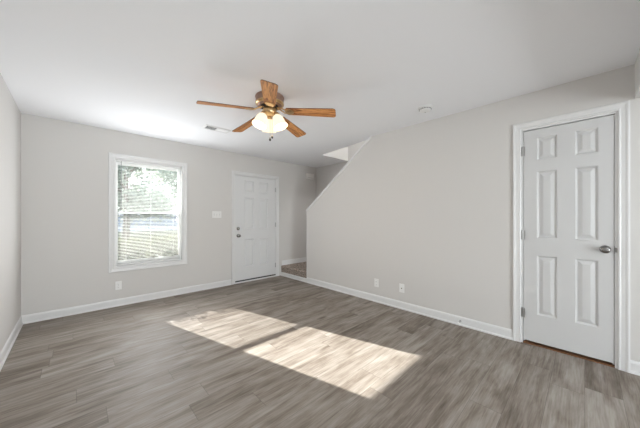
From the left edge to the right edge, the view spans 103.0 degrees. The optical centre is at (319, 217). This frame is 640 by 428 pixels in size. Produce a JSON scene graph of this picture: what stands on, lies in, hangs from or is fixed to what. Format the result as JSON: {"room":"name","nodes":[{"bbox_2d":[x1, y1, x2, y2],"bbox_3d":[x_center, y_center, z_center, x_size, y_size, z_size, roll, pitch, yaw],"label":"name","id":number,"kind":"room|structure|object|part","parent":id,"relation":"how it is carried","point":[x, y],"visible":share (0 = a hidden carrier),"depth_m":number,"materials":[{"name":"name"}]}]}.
{"room":"empty living room","nodes":[
{"label":"empty living room","id":0,"kind":"room"},
{"bbox_2d":[0,73,20,351],"bbox_3d":[-0.590,-0.018,-0.144,0.150,2.590,8.410,0,0,-44],"label":"wall","id":1,"kind":"structure","parent":0,"point":[10,114],"depth_m":2.46,"materials":[{"name":"grey paint"}]},
{"bbox_2d":[0,316,22,370],"bbox_3d":[-0.529,1.177,-0.085,0.020,0.100,8.410,0,0,-44],"label":"baseboard","id":2,"kind":"structure","parent":1,"relation":"attached to","point":[4,353],"depth_m":2.39,"materials":[{"name":"white paint"}]},
{"bbox_2d":[21,113,315,315],"bbox_3d":[-1.823,-0.018,4.602,4.953,2.590,0.140,0,0,-44],"label":"wall","id":3,"kind":"structure","parent":0,"point":[64,164],"depth_m":3.41,"materials":[{"name":"grey paint"}]},
{"bbox_2d":[115,281,121,289],"bbox_3d":[-2.809,0.942,3.550,0.072,0.117,0.009,0,0,-44],"label":"wall outlet","id":4,"kind":"object","parent":3,"relation":"attached to","point":[118,285],"visible":1,"depth_m":3.55,"materials":[{"name":"white plastic"}]},
{"bbox_2d":[22,279,231,323],"bbox_3d":[-2.536,1.177,3.804,2.518,0.100,0.020,0,0,-44],"label":"baseboard","id":5,"kind":"structure","parent":3,"relation":"attached to","point":[35,317],"depth_m":3.52,"materials":[{"name":"white paint"}]},
{"bbox_2d":[108,152,186,272],"bbox_3d":[-2.572,-0.071,3.864,0.991,1.646,0.154,0,0,-44],"label":"window","id":6,"kind":"structure","parent":3,"relation":"in","point":[113,164],"depth_m":3.74,"materials":[{"name":"white paint"}]},
{"bbox_3d":[-2.611,-0.428,3.904,0.823,0.735,0.026,0,0,-44],"label":"sash","id":7,"kind":"part","parent":6,"relation":"part of","materials":[{"name":"glass"}]},
{"bbox_3d":[-2.587,0.282,3.879,0.823,0.743,0.026,0,0,-44],"label":"sash","id":8,"kind":"part","parent":6,"relation":"part of","materials":[{"name":"white plastic"}]},
{"bbox_2d":[117,159,180,265],"bbox_3d":[-2.548,-0.076,3.839,0.810,1.484,0.039,0,0,-44],"label":"window blind","id":9,"kind":"object","parent":6,"relation":"attached to","point":[120,161],"visible":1,"depth_m":3.80,"materials":[{"name":"white plastic"}]},
{"bbox_3d":[-2.552,0.657,3.842,0.804,0.018,0.022,0,0,-44],"label":"rail","id":10,"kind":"part","parent":9,"relation":"part of","materials":[{"name":"white plastic"}]},
{"bbox_2d":[212,211,220,217],"bbox_3d":[-1.819,-0.060,4.496,0.163,0.117,0.017,0,0,-44],"label":"light switch","id":11,"kind":"object","parent":3,"relation":"attached to","point":[215,214],"visible":1,"depth_m":4.49,"materials":[{"name":"white plastic"}]},
{"bbox_2d":[232,170,278,284],"bbox_3d":[-1.282,0.176,5.082,1.036,2.101,0.196,0,0,-44],"label":"door","id":12,"kind":"structure","parent":3,"relation":"in","point":[255,197],"depth_m":5.03,"materials":[{"name":"white paint"}]},
{"bbox_2d":[282,257,306,264],"bbox_3d":[-0.451,0.965,5.810,1.002,0.100,0.020,0,0,-44],"label":"baseboard","id":13,"kind":"structure","parent":3,"relation":"attached to","point":[297,260],"depth_m":5.69,"materials":[{"name":"white paint"}]},
{"bbox_2d":[306,173,313,179],"bbox_3d":[-0.233,-0.978,5.998,0.210,0.124,0.052,0,0,-44],"label":"door chime","id":14,"kind":"object","parent":3,"relation":"attached to","point":[308,176],"visible":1,"depth_m":5.95,"materials":[{"name":"white plastic"}]},
{"bbox_2d":[0,0,639,167],"bbox_3d":[1.141,-1.353,1.521,4.953,0.280,8.710,0,0,-44],"label":"ceiling","id":15,"kind":"structure","parent":0,"point":[139,67],"depth_m":1.96,"materials":[{"name":"white paint"}]},
{"bbox_2d":[201,124,231,133],"bbox_3d":[-1.406,-1.208,3.470,0.350,0.010,0.170,0,0,-44],"label":"ceiling vent","id":16,"kind":"object","parent":15,"relation":"in","point":[206,126],"visible":1,"depth_m":3.45,"materials":[{"name":"white metal"}]},
{"bbox_2d":[196,80,335,140],"bbox_3d":[-0.539,-0.984,2.585,1.286,0.458,1.245,0,0,-44],"label":"ceiling fan","id":17,"kind":"object","parent":15,"relation":"hanging from","point":[268,99],"visible":1,"depth_m":2.50,"materials":[{"name":"brown wood"}]},
{"bbox_3d":[-0.869,-1.041,2.360,0.495,0.006,0.136,-6,15,-29],"label":"fan blade","id":18,"kind":"part","parent":17,"relation":"part of","materials":[{"name":"brown wood"}]},
{"bbox_3d":[-0.808,-1.041,2.845,0.495,0.006,0.136,-7,7,43],"label":"fan blade","id":19,"kind":"part","parent":17,"relation":"part of","materials":[{"name":"brown wood"}]},
{"bbox_3d":[-0.586,-0.956,2.482,0.151,0.164,0.147,0,0,-44],"label":"lamp shade","id":20,"kind":"part","parent":17,"relation":"part of","materials":[{"name":"white glass"}]},
{"bbox_3d":[-0.530,-0.956,2.673,0.144,0.164,0.149,0,0,-44],"label":"lamp shade","id":21,"kind":"part","parent":17,"relation":"part of","materials":[{"name":"white glass"}]},
{"bbox_3d":[-0.427,-1.041,2.152,0.136,0.006,0.495,12,3,-12],"label":"fan blade","id":22,"kind":"part","parent":17,"relation":"part of","materials":[{"name":"brown wood"}]},
{"bbox_3d":[-0.393,-0.956,2.530,0.144,0.164,0.149,0,0,-44],"label":"lamp shade","id":23,"kind":"part","parent":17,"relation":"part of","materials":[{"name":"white glass"}]},
{"bbox_3d":[-0.328,-1.041,2.936,0.136,0.006,0.495,-13,-10,24],"label":"fan blade","id":24,"kind":"part","parent":17,"relation":"part of","materials":[{"name":"brown wood"}]},
{"bbox_3d":[-0.092,-1.041,2.508,0.495,0.006,0.136,5,-11,7],"label":"fan blade","id":25,"kind":"part","parent":17,"relation":"part of","materials":[{"name":"brown wood"}]},
{"bbox_2d":[418,105,431,112],"bbox_3d":[1.158,-1.190,2.799,0.144,0.046,0.144,0,0,-44],"label":"smoke detector","id":26,"kind":"object","parent":15,"relation":"attached to","point":[425,108],"visible":1,"depth_m":2.76,"materials":[{"name":"white plastic"}]},
{"bbox_2d":[0,275,639,427],"bbox_3d":[1.138,1.277,1.524,4.953,0.100,8.720,0,0,-44],"label":"floor","id":27,"kind":"structure","parent":0,"point":[280,351],"depth_m":2.05,"materials":[{"name":"grey laminate"}]},
{"bbox_2d":[281,262,306,277],"bbox_3d":[0.827,0.076,4.466,1.019,2.302,3.725,0,0,-44],"label":"staircase","id":28,"kind":"structure","parent":27,"relation":"on","point":[298,269],"depth_m":5.22,"materials":[{"name":"brown carpet"}]},
{"bbox_2d":[316,141,365,197],"bbox_3d":[1.693,-1.248,4.411,0.150,5.050,5.010,0,0,-44],"label":"wall","id":29,"kind":"structure","parent":0,"point":[324,174],"depth_m":5.84,"materials":[{"name":"grey paint"}]},
{"bbox_2d":[324,147,347,160],"bbox_3d":[0.320,-1.353,5.173,0.773,0.280,0.005,0,0,-44],"label":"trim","id":30,"kind":"structure","parent":29,"relation":"attached to","point":[342,153],"depth_m":5.27,"materials":[{"name":"white paint"}]},
{"bbox_2d":[307,64,639,361],"bbox_3d":[2.416,-0.003,2.160,0.115,2.460,7.564,0,0,-44],"label":"wall","id":31,"kind":"structure","parent":0,"point":[426,207],"depth_m":3.02,"materials":[{"name":"grey paint"}]},
{"bbox_2d":[306,137,370,210],"bbox_3d":[0.293,-0.670,4.367,0.141,1.091,1.480,0,0,-44],"label":"trim","id":32,"kind":"structure","parent":31,"relation":"attached to","point":[369,138],"depth_m":4.23,"materials":[{"name":"white paint"}]},
{"bbox_2d":[374,279,378,286],"bbox_3d":[0.825,0.950,3.725,0.009,0.117,0.072,0,0,-44],"label":"wall outlet","id":33,"kind":"object","parent":31,"relation":"attached to","point":[376,281],"visible":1,"depth_m":3.72,"materials":[{"name":"white plastic"}]},
{"bbox_2d":[281,272,512,339],"bbox_3d":[0.549,1.177,4.004,0.020,0.100,4.009,0,0,-44],"label":"baseboard","id":34,"kind":"structure","parent":31,"relation":"attached to","point":[495,330],"depth_m":3.26,"materials":[{"name":"white paint"}]},
{"bbox_2d":[399,283,403,292],"bbox_3d":[1.100,0.948,3.433,0.017,0.117,0.072,0,0,-44],"label":"cable jack plate","id":35,"kind":"object","parent":31,"relation":"attached to","point":[401,286],"visible":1,"depth_m":3.44,"materials":[{"name":"white plastic"}]},
{"bbox_2d":[513,100,629,372],"bbox_3d":[2.224,0.147,2.314,0.177,2.159,0.750,0,0,-44],"label":"door","id":36,"kind":"structure","parent":31,"relation":"in","point":[571,171],"depth_m":2.26,"materials":[{"name":"white paint"}]},
{"bbox_3d":[2.354,0.262,2.101,0.068,0.066,0.066,0,0,-44],"label":"knob","id":37,"kind":"part","parent":36,"relation":"part of","materials":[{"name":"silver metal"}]},
{"bbox_2d":[630,360,639,375],"bbox_3d":[3.724,1.177,0.703,0.020,0.100,3.651,0,0,-44],"label":"baseboard","id":38,"kind":"structure","parent":31,"relation":"attached to","point":[634,365],"depth_m":2.00,"materials":[{"name":"white paint"}]},
{"bbox_2d":[635,49,639,98],"bbox_3d":[1.701,-1.081,1.175,2.281,0.285,0.120,0,0,-44],"label":"wall header","id":39,"kind":"structure","parent":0,"point":[637,62],"depth_m":1.90,"materials":[{"name":"grey paint"}]},
{"label":"outside","id":40,"kind":"structure","parent":0,"visible":0},
{"bbox_2d":[118,230,177,259],"bbox_3d":[-2.606,1.527,24.348,150.000,0.100,29.290,0,0,-44],"label":"ground","id":41,"kind":"structure","parent":40,"point":[160,232],"depth_m":21.44,"materials":[{"name":"green plant"}]},
{"bbox_2d":[118,237,145,259],"bbox_3d":[-3.193,0.901,4.009,0.744,1.200,0.647,0,0,-44],"label":"shrub","id":42,"kind":"object","parent":41,"relation":"on","point":[132,237],"visible":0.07,"depth_m":4.02,"materials":[{"name":"green plant"}]},
{"bbox_2d":[118,165,176,250],"bbox_3d":[-8.898,-1.601,11.288,6.236,6.167,4.369,0,0,-27],"label":"leafy tree","id":43,"kind":"object","parent":41,"relation":"on","point":[127,168],"visible":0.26,"depth_m":11.15,"materials":[{"name":"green plant"}]},
{"bbox_2d":[132,168,176,214],"bbox_3d":[-8.917,-2.349,17.730,7.578,7.659,5.676,0,0,-3],"label":"leafy tree","id":44,"kind":"object","parent":41,"relation":"on","point":[163,172],"visible":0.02,"depth_m":16.49,"materials":[{"name":"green plant"}]},
{"bbox_2d":[144,234,177,257],"bbox_3d":[-2.648,0.894,4.513,0.752,1.211,0.657,0,0,-44],"label":"shrub","id":45,"kind":"object","parent":41,"relation":"on","point":[172,237],"visible":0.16,"depth_m":4.34,"materials":[{"name":"green plant"}]},
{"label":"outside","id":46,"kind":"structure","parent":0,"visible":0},
{"bbox_2d":[118,225,177,230],"bbox_3d":[-32.168,1.527,55.084,150.000,0.080,56.000,0,0,-44],"label":"street","id":47,"kind":"structure","parent":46,"point":[139,227],"depth_m":35.90,"materials":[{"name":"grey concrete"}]},
{"bbox_2d":[118,211,177,224],"bbox_3d":[-34.303,-0.023,54.418,39.000,3.000,7.000,0,0,-44],"label":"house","id":48,"kind":"structure","parent":47,"relation":"on","point":[164,221],"depth_m":51.48,"materials":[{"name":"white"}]}
]}

